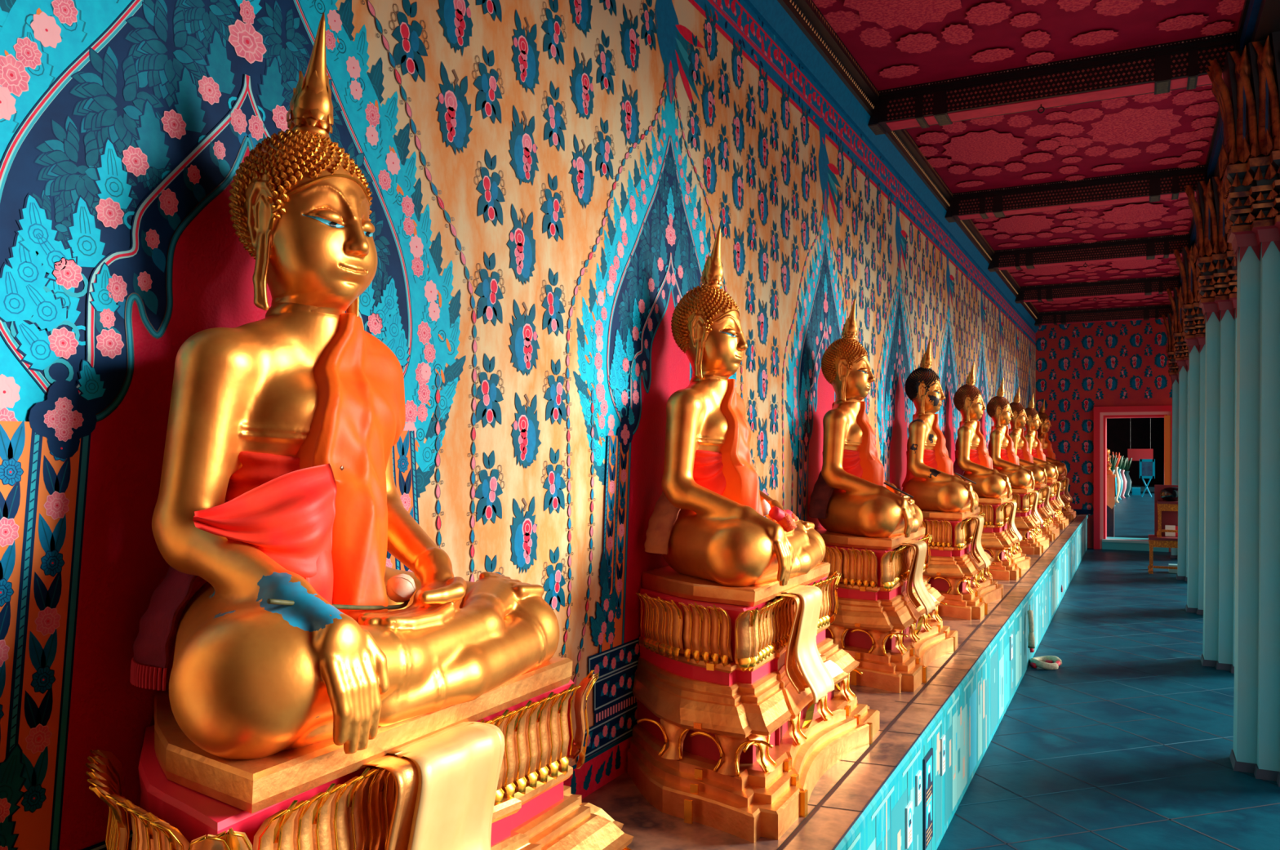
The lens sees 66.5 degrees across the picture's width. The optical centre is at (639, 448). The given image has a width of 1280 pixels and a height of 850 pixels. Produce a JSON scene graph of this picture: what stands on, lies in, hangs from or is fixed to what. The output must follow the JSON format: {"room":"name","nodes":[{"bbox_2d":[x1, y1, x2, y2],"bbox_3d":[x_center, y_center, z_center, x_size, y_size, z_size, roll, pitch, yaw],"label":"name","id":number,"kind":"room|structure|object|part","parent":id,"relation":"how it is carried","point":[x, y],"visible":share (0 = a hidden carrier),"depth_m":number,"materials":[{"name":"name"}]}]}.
{"room":"house of worship","nodes":[
{"label":"house of worship","id":0,"kind":"room"},
{"bbox_2d":[0,0,1035,849],"bbox_3d":[1.626,-0.270,6.692,0.219,3.740,21.400,0,0,27],"label":"wall","id":1,"kind":"structure","parent":0,"point":[548,180],"depth_m":2.43,"materials":[{"name":"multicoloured paint"}]},
{"bbox_2d":[581,513,1088,849],"bbox_3d":[2.061,1.327,6.453,0.788,0.547,21.370,0,0,27],"label":"ledge","id":2,"kind":"object","parent":1,"relation":"attached to","point":[860,802],"depth_m":3.90,"materials":[{"name":"stone"}]},
{"bbox_2d":[84,657,633,849],"bbox_3d":[-0.459,0.735,1.659,0.630,0.640,1.260,0,0,27],"label":"pedestal","id":3,"kind":"object","parent":2,"relation":"on","point":[488,771],"visible":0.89,"depth_m":1.45,"materials":[{"name":"paint"}]},
{"bbox_2d":[129,12,559,759],"bbox_3d":[-0.493,-0.172,1.673,0.516,1.179,0.816,0,0,27],"label":"seated statue","id":4,"kind":"object","parent":3,"relation":"on","point":[277,482],"visible":1,"depth_m":1.56,"materials":[{"name":"gold paint"}]},
{"bbox_2d":[266,573,416,609],"bbox_3d":[-0.458,0.235,1.498,0.049,0.069,0.400,0,0,16],"label":"bud","id":5,"kind":"object","parent":4,"relation":"attached to","point":[400,588],"visible":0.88,"depth_m":1.65,"materials":[{"name":"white plant"}]},
{"bbox_3d":[-0.445,0.235,1.484,0.012,0.069,0.380,0,0,15],"label":"stem","id":6,"kind":"part","parent":5,"relation":"part of","materials":[{"name":"gold metal"}]},
{"bbox_3d":[-0.556,0.022,1.731,0.246,0.520,0.394,0,0,-8],"label":"shoulder sash","id":7,"kind":"part","parent":4,"relation":"part of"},
{"bbox_3d":[-0.525,0.440,1.693,0.480,0.050,0.784,0,0,27],"label":"seat","id":8,"kind":"part","parent":3,"relation":"part of","materials":[{"name":"paint"}]},
{"bbox_3d":[-0.527,0.676,1.694,0.477,0.059,0.864,0,0,27],"label":"neck panel","id":9,"kind":"part","parent":3,"relation":"part of","materials":[{"name":"red paint"}]},
{"bbox_3d":[-0.484,0.762,1.672,0.573,0.138,1.100,0,0,27],"label":"shoulder moulding","id":10,"kind":"part","parent":3,"relation":"part of","materials":[{"name":"paint"}]},
{"bbox_2d":[626,561,879,843],"bbox_3d":[0.368,0.735,3.281,0.630,0.640,1.260,0,0,27],"label":"pedestal","id":11,"kind":"object","parent":2,"relation":"on","point":[742,708],"visible":0.95,"depth_m":2.94,"materials":[{"name":"paint"}]},
{"bbox_3d":[0.300,0.676,3.315,0.477,0.059,0.864,0,0,27],"label":"neck panel","id":12,"kind":"part","parent":11,"relation":"part of","materials":[{"name":"red paint"}]},
{"bbox_2d":[644,225,825,586],"bbox_3d":[0.334,-0.172,3.295,0.516,1.179,0.816,0,0,27],"label":"seated statue","id":13,"kind":"object","parent":11,"relation":"on","point":[708,522],"visible":0.99,"depth_m":3.19,"materials":[{"name":"paint"}]},
{"bbox_3d":[0.271,0.022,3.353,0.246,0.520,0.394,0,0,-8],"label":"shoulder sash","id":14,"kind":"part","parent":13,"relation":"part of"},
{"bbox_2d":[760,499,770,515],"bbox_3d":[0.417,0.200,3.289,0.048,0.056,0.048,0,0,27],"label":"bud","id":15,"kind":"object","parent":13,"relation":"attached to","point":[766,507],"visible":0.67,"depth_m":3.27,"materials":[{"name":"white plant"}]},
{"bbox_2d":[768,506,798,532],"bbox_3d":[0.486,0.233,3.228,0.087,0.089,0.159,0,0,27],"label":"flower garland","id":16,"kind":"object","parent":13,"relation":"attached to","point":[784,517],"visible":0.99,"depth_m":3.18,"materials":[{"name":"red"}]},
{"bbox_3d":[0.301,0.440,3.315,0.480,0.050,0.784,0,0,27],"label":"seat","id":17,"kind":"part","parent":11,"relation":"part of","materials":[{"name":"paint"}]},
{"bbox_3d":[0.343,0.762,3.294,0.573,0.138,1.100,0,0,27],"label":"shoulder moulding","id":18,"kind":"part","parent":11,"relation":"part of","materials":[{"name":"paint"}]},
{"bbox_2d":[814,526,957,693],"bbox_3d":[1.181,0.735,4.875,0.630,0.640,1.260,0,0,27],"label":"pedestal","id":19,"kind":"object","parent":2,"relation":"on","point":[883,620],"visible":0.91,"depth_m":4.50,"materials":[{"name":"paint"}]},
{"bbox_2d":[808,297,923,537],"bbox_3d":[1.147,-0.172,4.889,0.516,1.179,0.816,0,0,27],"label":"seated statue","id":20,"kind":"object","parent":19,"relation":"on","point":[850,495],"visible":1,"depth_m":4.78,"materials":[{"name":"paint"}]},
{"bbox_3d":[1.083,0.022,4.948,0.246,0.520,0.394,0,0,-8],"label":"shoulder sash","id":21,"kind":"part","parent":20,"relation":"part of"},
{"bbox_2d":[883,481,913,497],"bbox_3d":[1.217,0.197,4.593,0.143,0.077,0.009,0,0,-3],"label":"incense stick","id":22,"kind":"object","parent":20,"relation":"attached to","point":[884,482],"visible":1,"depth_m":4.59,"materials":[{"name":"black"}]},
{"bbox_3d":[1.114,0.440,4.910,0.480,0.050,0.784,0,0,27],"label":"seat","id":23,"kind":"part","parent":19,"relation":"part of","materials":[{"name":"paint"}]},
{"bbox_3d":[1.113,0.676,4.910,0.477,0.059,0.864,0,0,27],"label":"neck panel","id":24,"kind":"part","parent":19,"relation":"part of","materials":[{"name":"red paint"}]},
{"bbox_3d":[1.156,0.762,4.888,0.573,0.138,1.100,0,0,27],"label":"shoulder moulding","id":25,"kind":"part","parent":19,"relation":"part of","materials":[{"name":"paint"}]},
{"bbox_2d":[905,800,912,848],"bbox_3d":[0.936,1.310,3.396,0.009,0.140,0.080,0,0,27],"label":"memorial plaque","id":26,"kind":"object","parent":2,"relation":"attached to","point":[908,809],"visible":1,"depth_m":3.38,"materials":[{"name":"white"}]},
{"bbox_2d":[915,769,921,806],"bbox_3d":[1.013,1.235,3.547,0.009,0.110,0.070,0,0,27],"label":"memorial plaque","id":27,"kind":"object","parent":2,"relation":"attached to","point":[918,775],"visible":1,"depth_m":3.53,"materials":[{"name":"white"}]},
{"bbox_2d":[922,747,933,849],"bbox_3d":[1.095,1.330,3.707,0.009,0.340,0.160,0,0,27],"label":"memorial plaque","id":28,"kind":"object","parent":2,"relation":"attached to","point":[927,762],"visible":1,"depth_m":3.68,"materials":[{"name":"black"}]},
{"bbox_2d":[940,734,945,776],"bbox_3d":[1.240,1.255,3.992,0.009,0.150,0.070,0,0,27],"label":"memorial plaque","id":29,"kind":"object","parent":2,"relation":"attached to","point":[943,738],"visible":1,"depth_m":3.97,"materials":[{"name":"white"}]},
{"bbox_2d":[920,506,1003,619],"bbox_3d":[2.094,0.735,6.666,0.630,0.640,1.260,0,0,27],"label":"pedestal","id":30,"kind":"object","parent":2,"relation":"on","point":[958,558],"visible":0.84,"depth_m":6.26,"materials":[{"name":"paint"}]},
{"bbox_2d":[902,337,978,512],"bbox_3d":[2.060,-0.172,6.680,0.516,1.179,0.816,0,0,27],"label":"seated statue","id":31,"kind":"object","parent":30,"relation":"on","point":[933,484],"visible":0.99,"depth_m":6.57,"materials":[{"name":"gold metal"}]},
{"bbox_3d":[1.996,0.022,6.738,0.246,0.520,0.394,0,0,-8],"label":"shoulder sash","id":32,"kind":"part","parent":31,"relation":"part of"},
{"bbox_2d":[955,472,976,484],"bbox_3d":[2.130,0.197,6.384,0.143,0.077,0.009,0,0,-3],"label":"incense stick","id":33,"kind":"object","parent":31,"relation":"attached to","point":[955,473],"visible":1,"depth_m":6.38,"materials":[{"name":"black"}]},
{"bbox_3d":[2.027,0.440,6.700,0.480,0.050,0.784,0,0,27],"label":"seat","id":34,"kind":"part","parent":30,"relation":"part of","materials":[{"name":"paint"}]},
{"bbox_3d":[2.026,0.676,6.701,0.477,0.059,0.864,0,0,27],"label":"neck panel","id":35,"kind":"part","parent":30,"relation":"part of","materials":[{"name":"red paint"}]},
{"bbox_3d":[2.068,0.762,6.679,0.573,0.138,1.100,0,0,27],"label":"shoulder moulding","id":36,"kind":"part","parent":30,"relation":"part of","materials":[{"name":"paint"}]},
{"bbox_2d":[977,494,1030,580],"bbox_3d":[3.007,0.735,8.457,0.630,0.640,1.260,0,0,27],"label":"pedestal","id":37,"kind":"object","parent":2,"relation":"on","point":[1000,535],"visible":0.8,"depth_m":8.04,"materials":[{"name":"paint"}]},
{"bbox_2d":[953,361,1012,497],"bbox_3d":[2.973,-0.172,8.471,0.516,1.179,0.816,0,0,27],"label":"seated statue","id":38,"kind":"object","parent":37,"relation":"on","point":[973,462],"visible":0.94,"depth_m":8.37,"materials":[{"name":"paint"}]},
{"bbox_3d":[2.909,0.022,8.529,0.246,0.520,0.394,0,0,-8],"label":"shoulder sash","id":39,"kind":"part","parent":38,"relation":"part of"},
{"bbox_3d":[2.938,0.676,8.492,0.477,0.059,0.864,0,0,27],"label":"neck panel","id":40,"kind":"part","parent":37,"relation":"part of","materials":[{"name":"red paint"}]},
{"bbox_3d":[2.940,0.440,8.491,0.480,0.050,0.784,0,0,27],"label":"seat","id":41,"kind":"part","parent":37,"relation":"part of","materials":[{"name":"paint"}]},
{"bbox_3d":[2.981,0.762,8.470,0.573,0.138,1.100,0,0,27],"label":"shoulder moulding","id":42,"kind":"part","parent":37,"relation":"part of","materials":[{"name":"paint"}]},
{"bbox_2d":[1009,633,1013,660],"bbox_3d":[2.343,1.255,6.157,0.009,0.150,0.100,0,0,27],"label":"memorial plaque","id":43,"kind":"object","parent":2,"relation":"attached to","point":[1011,635],"visible":1,"depth_m":6.14,"materials":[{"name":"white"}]},
{"bbox_2d":[1011,487,1049,555],"bbox_3d":[3.960,0.735,10.328,0.630,0.640,1.260,0,0,27],"label":"pedestal","id":44,"kind":"object","parent":2,"relation":"on","point":[1028,521],"visible":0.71,"depth_m":9.90,"materials":[{"name":"paint"}]},
{"bbox_2d":[986,377,1035,488],"bbox_3d":[3.926,-0.172,10.342,0.516,1.179,0.816,0,0,27],"label":"seated statue","id":45,"kind":"object","parent":44,"relation":"on","point":[1002,451],"visible":0.91,"depth_m":10.24,"materials":[{"name":"paint"}]},
{"bbox_3d":[3.863,0.022,10.400,0.246,0.520,0.394,0,0,-8],"label":"shoulder sash","id":46,"kind":"part","parent":45,"relation":"part of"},
{"bbox_3d":[3.893,0.440,10.362,0.480,0.050,0.784,0,0,27],"label":"seat","id":47,"kind":"part","parent":44,"relation":"part of","materials":[{"name":"paint"}]},
{"bbox_3d":[3.892,0.676,10.363,0.477,0.059,0.864,0,0,27],"label":"neck panel","id":48,"kind":"part","parent":44,"relation":"part of","materials":[{"name":"red paint"}]},
{"bbox_3d":[3.935,0.762,10.341,0.573,0.138,1.100,0,0,27],"label":"shoulder moulding","id":49,"kind":"part","parent":44,"relation":"part of","materials":[{"name":"paint"}]},
{"bbox_2d":[1026,604,1035,652],"bbox_3d":[2.788,1.284,6.956,0.051,0.338,0.078,0,0,27],"label":"garland","id":50,"kind":"object","parent":2,"relation":"hanging from","point":[1031,639],"visible":1,"depth_m":6.93,"materials":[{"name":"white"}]},
{"bbox_2d":[1033,483,1059,541],"bbox_3d":[4.669,0.735,11.718,0.630,0.640,1.260,0,0,27],"label":"pedestal","id":51,"kind":"object","parent":2,"relation":"on","point":[1044,509],"visible":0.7,"depth_m":11.45,"materials":[{"name":"paint"}]},
{"bbox_2d":[1008,385,1047,484],"bbox_3d":[4.635,-0.172,11.732,0.516,1.179,0.816,0,0,27],"label":"seated statue","id":52,"kind":"object","parent":51,"relation":"on","point":[1018,421],"visible":0.58,"depth_m":11.65,"materials":[{"name":"paint"}]},
{"bbox_3d":[4.571,0.022,11.790,0.246,0.520,0.394,0,0,-8],"label":"shoulder sash","id":53,"kind":"part","parent":52,"relation":"part of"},
{"bbox_3d":[4.602,0.440,11.752,0.480,0.050,0.784,0,0,27],"label":"seat","id":54,"kind":"part","parent":51,"relation":"part of","materials":[{"name":"paint"}]},
{"bbox_3d":[4.601,0.676,11.752,0.477,0.059,0.864,0,0,27],"label":"neck panel","id":55,"kind":"part","parent":51,"relation":"part of","materials":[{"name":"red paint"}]},
{"bbox_3d":[4.643,0.762,11.731,0.573,0.138,1.100,0,0,27],"label":"shoulder moulding","id":56,"kind":"part","parent":51,"relation":"part of","materials":[{"name":"paint"}]},
{"bbox_2d":[1045,479,1068,529],"bbox_3d":[5.482,0.735,13.312,0.630,0.640,1.260,0,0,27],"label":"pedestal","id":57,"kind":"object","parent":2,"relation":"on","point":[1059,520],"visible":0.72,"depth_m":12.94,"materials":[{"name":"paint"}]},
{"bbox_2d":[1023,393,1058,479],"bbox_3d":[5.448,-0.172,13.326,0.516,1.179,0.816,0,0,27],"label":"seated statue","id":58,"kind":"object","parent":57,"relation":"on","point":[1032,424],"visible":0.62,"depth_m":13.24,"materials":[{"name":"paint"}]},
{"bbox_3d":[5.384,0.022,13.385,0.246,0.520,0.394,0,0,-8],"label":"shoulder sash","id":59,"kind":"part","parent":58,"relation":"part of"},
{"bbox_3d":[5.415,0.440,13.347,0.480,0.050,0.784,0,0,27],"label":"seat","id":60,"kind":"part","parent":57,"relation":"part of","materials":[{"name":"paint"}]},
{"bbox_3d":[5.456,0.762,13.325,0.573,0.138,1.100,0,0,27],"label":"shoulder moulding","id":61,"kind":"part","parent":57,"relation":"part of","materials":[{"name":"paint"}]},
{"bbox_2d":[1056,475,1075,519],"bbox_3d":[6.299,0.735,14.916,0.630,0.640,1.260,0,0,27],"label":"pedestal","id":62,"kind":"object","parent":2,"relation":"on","point":[1067,511],"visible":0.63,"depth_m":14.63,"materials":[{"name":"paint"}]},
{"bbox_2d":[1037,398,1066,475],"bbox_3d":[6.265,-0.172,14.930,0.516,1.179,0.816,0,0,27],"label":"seated statue","id":63,"kind":"object","parent":62,"relation":"on","point":[1044,427],"visible":0.46,"depth_m":14.85,"materials":[{"name":"paint"}]},
{"bbox_3d":[6.202,0.022,14.988,0.246,0.520,0.394,0,0,-8],"label":"shoulder sash","id":64,"kind":"part","parent":63,"relation":"part of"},
{"bbox_3d":[6.232,0.440,14.950,0.480,0.050,0.784,0,0,27],"label":"seat","id":65,"kind":"part","parent":62,"relation":"part of","materials":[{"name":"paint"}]},
{"bbox_3d":[6.274,0.762,14.929,0.573,0.138,1.100,0,0,27],"label":"shoulder moulding","id":66,"kind":"part","parent":62,"relation":"part of","materials":[{"name":"paint"}]},
{"bbox_2d":[743,0,1039,332],"bbox_3d":[1.723,-2.020,6.537,0.109,0.240,21.214,0,0,27],"label":"trim","id":67,"kind":"structure","parent":1,"relation":"attached to","point":[800,26],"depth_m":5.68,"materials":[{"name":"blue paint"}]},
{"bbox_2d":[812,0,1244,311],"bbox_3d":[3.022,-2.183,6.148,3.200,0.115,21.700,0,0,27],"label":"ceiling","id":68,"kind":"structure","parent":0,"point":[896,43],"depth_m":6.26,"materials":[{"name":"red paint"}]},
{"bbox_2d":[867,31,1239,134],"bbox_3d":[2.328,-2.022,5.523,2.108,0.236,0.265,0,0,27],"label":"ceiling beam","id":69,"kind":"structure","parent":68,"relation":"attached to","point":[1162,68],"depth_m":5.44,"materials":[{"name":"black paint"}]},
{"bbox_3d":[2.338,-1.958,5.520,1.848,0.004,0.150,0,0,27],"label":"soffit panel","id":70,"kind":"part","parent":69,"relation":"part of","materials":[{"name":"wood"}]},
{"bbox_2d":[944,164,1207,222],"bbox_3d":[3.527,-2.022,7.875,2.108,0.236,0.265,0,0,27],"label":"ceiling beam","id":71,"kind":"structure","parent":68,"relation":"attached to","point":[1155,185],"depth_m":7.80,"materials":[{"name":"black paint"}]},
{"bbox_3d":[3.537,-1.958,7.872,1.848,0.004,0.150,0,0,27],"label":"soffit panel","id":72,"kind":"part","parent":71,"relation":"part of","materials":[{"name":"wood"}]},
{"bbox_2d":[987,233,1192,271],"bbox_3d":[4.730,-2.022,10.236,2.108,0.236,0.265,0,0,27],"label":"ceiling beam","id":73,"kind":"structure","parent":68,"relation":"attached to","point":[1156,246],"depth_m":10.16,"materials":[{"name":"black paint"}]},
{"bbox_3d":[4.740,-1.958,10.233,1.848,0.004,0.150,0,0,27],"label":"soffit panel","id":74,"kind":"part","parent":73,"relation":"part of","materials":[{"name":"wood"}]},
{"bbox_2d":[1014,275,1182,303],"bbox_3d":[5.925,-2.022,12.579,2.108,0.236,0.265,0,0,27],"label":"ceiling beam","id":75,"kind":"structure","parent":68,"relation":"attached to","point":[1151,285],"depth_m":12.50,"materials":[{"name":"black paint"}]},
{"bbox_3d":[5.935,-1.958,12.576,1.848,0.004,0.150,0,0,27],"label":"soffit panel","id":76,"kind":"part","parent":75,"relation":"part of","materials":[{"name":"wood"}]},
{"bbox_2d":[1034,304,1173,326],"bbox_3d":[7.174,-2.022,15.029,2.108,0.236,0.265,0,0,27],"label":"ceiling beam","id":77,"kind":"structure","parent":68,"relation":"attached to","point":[1149,312],"depth_m":14.96,"materials":[{"name":"black paint"}]},
{"bbox_3d":[7.184,-1.958,15.027,1.848,0.004,0.150,0,0,27],"label":"soffit panel","id":78,"kind":"part","parent":77,"relation":"part of","materials":[{"name":"wood"}]},
{"bbox_2d":[1035,318,1172,548],"bbox_3d":[8.322,-0.287,15.343,3.908,3.774,0.502,0,0,27],"label":"wall","id":79,"kind":"structure","parent":0,"point":[1080,367],"depth_m":15.65,"materials":[{"name":"red paint"}]},
{"bbox_2d":[1093,405,1172,551],"bbox_3d":[7.873,0.470,15.523,1.170,2.260,0.630,0,0,27],"label":"door frame","id":80,"kind":"structure","parent":79,"relation":"in","point":[1101,414],"depth_m":15.48,"materials":[{"name":"red wood"}]},
{"bbox_2d":[1173,0,1279,301],"bbox_3d":[3.583,-2.050,5.582,0.405,0.180,21.200,0,0,27],"label":"trim","id":81,"kind":"structure","parent":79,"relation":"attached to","point":[1259,19],"depth_m":4.72,"materials":[{"name":"black paint"}]},
{"bbox_2d":[937,491,1279,849],"bbox_3d":[8.299,1.649,17.657,3.750,0.101,47.000,0,0,27],"label":"floor","id":82,"kind":"structure","parent":0,"point":[1127,744],"depth_m":5.41,"materials":[{"name":"blue tile"}]},
{"bbox_2d":[1029,655,1062,669],"bbox_3d":[2.985,1.574,7.177,0.218,0.066,0.288,0,0,27],"label":"garland","id":83,"kind":"object","parent":82,"relation":"on","point":[1046,662],"visible":1,"depth_m":7.11,"materials":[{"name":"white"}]},
{"bbox_2d":[1106,474,1117,537],"bbox_3d":[8.158,1.031,17.378,0.602,1.138,0.624,0,0,27],"label":"stand","id":84,"kind":"object","parent":82,"relation":"on","point":[1112,491],"visible":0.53,"depth_m":17.03,"materials":[{"name":"brown wood"}]},
{"bbox_2d":[1106,453,1112,474],"bbox_3d":[8.255,0.281,17.343,0.265,0.358,0.529,0,0,27],"label":"statue","id":85,"kind":"object","parent":84,"relation":"on","point":[1108,464],"visible":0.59,"depth_m":17.14,"materials":[{"name":"paint"}]},
{"bbox_2d":[1108,454,1117,506],"bbox_3d":[13.056,0.879,27.018,0.308,1.442,0.311,0,0,27],"label":"flower vase","id":86,"kind":"object","parent":82,"relation":"on","point":[1113,461],"visible":0.27,"depth_m":26.93,"materials":[{"name":"teal"}]},
{"bbox_2d":[1109,452,1120,502],"bbox_3d":[14.016,0.853,28.774,0.309,1.494,0.311,0,0,27],"label":"flower vase","id":87,"kind":"object","parent":82,"relation":"on","point":[1118,481],"visible":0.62,"depth_m":28.69,"materials":[{"name":"white ceramic"}]},
{"bbox_2d":[1117,455,1123,499],"bbox_3d":[14.960,0.907,30.538,0.310,1.387,0.311,0,0,27],"label":"flower vase","id":88,"kind":"object","parent":82,"relation":"on","point":[1119,464],"visible":0.42,"depth_m":30.45,"materials":[{"name":"teal"}]},
{"bbox_2d":[1116,456,1127,497],"bbox_3d":[15.498,0.928,31.386,0.309,1.344,0.311,0,0,27],"label":"flower vase","id":89,"kind":"object","parent":82,"relation":"on","point":[1123,464],"visible":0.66,"depth_m":31.30,"materials":[{"name":"pink ceramic"}]},
{"bbox_2d":[1123,457,1132,497],"bbox_3d":[16.069,0.955,32.218,0.310,1.291,0.311,0,0,27],"label":"flower vase","id":90,"kind":"object","parent":82,"relation":"on","point":[1127,465],"visible":0.83,"depth_m":32.13,"materials":[{"name":"teal"}]},
{"bbox_2d":[1132,487,1140,494],"bbox_3d":[17.069,1.480,33.559,0.260,0.240,0.300,0,0,27],"label":"box","id":91,"kind":"object","parent":82,"relation":"on","point":[1135,491],"visible":1,"depth_m":33.43,"materials":[{"name":"paint"}]},
{"bbox_2d":[1139,458,1155,497],"bbox_3d":[16.708,0.980,32.154,0.449,1.256,0.530,0,0,27],"label":"folding chair","id":92,"kind":"object","parent":82,"relation":"on","point":[1147,466],"visible":1,"depth_m":31.95,"materials":[{"name":"paint"}]},
{"bbox_3d":[16.679,1.272,32.130,0.319,0.673,0.041,0,0,27],"label":"leg","id":93,"kind":"part","parent":92,"relation":"part of","materials":[{"name":"paint"}]},
{"bbox_3d":[16.702,1.272,32.174,0.320,0.673,0.041,0,0,27],"label":"leg","id":94,"kind":"part","parent":92,"relation":"part of","materials":[{"name":"paint"}]},
{"bbox_3d":[16.595,0.668,31.931,0.449,0.632,0.030,0,0,27],"label":"case frame","id":95,"kind":"part","parent":92,"relation":"part of","materials":[{"name":"paint"}]},
{"bbox_2d":[1147,534,1177,573],"bbox_3d":[6.993,1.370,12.486,0.880,0.460,0.508,0,0,27],"label":"table","id":96,"kind":"object","parent":82,"relation":"on","point":[1164,541],"visible":0.48,"depth_m":12.42,"materials":[{"name":"red wood"}]},
{"bbox_3d":[6.526,1.385,12.471,0.061,0.430,0.058,0,0,27],"label":"leg","id":97,"kind":"part","parent":96,"relation":"part of","materials":[{"name":"brown wood"}]},
{"bbox_2d":[1154,484,1177,537],"bbox_3d":[6.919,0.810,12.539,0.540,0.660,0.374,0,0,27],"label":"table","id":98,"kind":"object","parent":96,"relation":"on","point":[1166,512],"visible":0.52,"depth_m":12.71,"materials":[{"name":"red wood"}]},
{"bbox_3d":[6.648,0.925,12.496,0.056,0.430,0.052,0,0,27],"label":"leg","id":99,"kind":"part","parent":98,"relation":"part of","materials":[{"name":"brown wood"}]},
{"bbox_2d":[1160,486,1177,501],"bbox_3d":[6.851,0.588,12.559,0.290,0.185,0.290,0,0,27],"label":"bowl","id":100,"kind":"object","parent":98,"relation":"on","point":[1170,493],"visible":0.79,"depth_m":12.47,"materials":[{"name":"black"}]},
{"bbox_2d":[1164,524,1175,536],"bbox_3d":[6.849,1.065,12.604,0.115,0.140,0.020,0,0,27],"label":"card","id":101,"kind":"object","parent":96,"relation":"on","point":[1166,526],"visible":0.71,"depth_m":12.60,"materials":[{"name":"white paper"}]},
{"bbox_2d":[1175,525,1177,536],"bbox_3d":[6.927,1.070,12.587,0.060,0.130,0.040,0,0,27],"label":"box","id":102,"kind":"object","parent":96,"relation":"on","point":[1176,526],"visible":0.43,"depth_m":12.57,"materials":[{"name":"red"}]},
{"bbox_2d":[1161,313,1178,558],"bbox_3d":[8.026,-0.180,14.171,0.672,3.560,0.672,0,0,-18],"label":"column","id":103,"kind":"structure","parent":82,"relation":"on","point":[1174,374],"depth_m":14.19,"materials":[{"name":"blue paint"}]},
{"bbox_2d":[1168,563,1177,573],"bbox_3d":[6.978,1.550,12.544,0.320,0.100,0.150,0,0,27],"label":"box","id":104,"kind":"object","parent":82,"relation":"on","point":[1171,571],"visible":0.29,"depth_m":12.54,"materials":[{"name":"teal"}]},
{"bbox_2d":[1166,286,1189,581],"bbox_3d":[6.845,-0.180,11.854,0.672,3.560,0.672,0,0,-18],"label":"column","id":105,"kind":"structure","parent":82,"relation":"on","point":[1182,359],"depth_m":11.87,"materials":[{"name":"blue paint"}]},
{"bbox_2d":[1173,244,1205,614],"bbox_3d":[5.642,-0.180,9.493,0.672,3.560,0.672,0,0,-18],"label":"column","id":106,"kind":"structure","parent":82,"relation":"on","point":[1193,320],"depth_m":9.50,"materials":[{"name":"blue paint"}]},
{"bbox_2d":[1184,176,1237,673],"bbox_3d":[4.447,-0.180,7.150,0.672,3.560,0.672,0,0,-18],"label":"column","id":107,"kind":"structure","parent":82,"relation":"on","point":[1215,257],"depth_m":7.09,"materials":[{"name":"blue paint"}]},
{"bbox_2d":[1206,31,1279,786],"bbox_3d":[3.257,-0.180,4.816,0.672,3.560,0.672,0,0,-18],"label":"column","id":108,"kind":"structure","parent":82,"relation":"on","point":[1247,97],"depth_m":4.79,"materials":[{"name":"paint"}]},
{"bbox_2d":[1106,417,1164,485],"bbox_3d":[19.030,-0.100,37.553,5.000,3.400,0.200,0,0,27],"label":"wall","id":109,"kind":"structure","parent":0,"point":[1117,428],"depth_m":37.40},
{"bbox_2d":[1129,484,1154,491],"bbox_3d":[18.805,1.510,36.714,1.640,0.180,1.500,0,0,27],"label":"trim","id":110,"kind":"structure","parent":109,"relation":"attached to","point":[1151,488],"depth_m":36.02,"materials":[{"name":"teal"}]},
{"bbox_3d":[13.022,-1.350,26.867,4.000,0.100,24.300,0,0,27],"label":"ceiling","id":111,"kind":"structure","parent":0,"visible":0},
{"bbox_2d":[1127,417,1153,460],"bbox_3d":[16.890,-0.439,32.943,0.765,1.721,0.040,0,0,27],"label":"hanging sign","id":112,"kind":"object","parent":111,"relation":"hanging from","point":[1135,454],"visible":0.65,"depth_m":32.93,"materials":[{"name":"red"}]}
]}

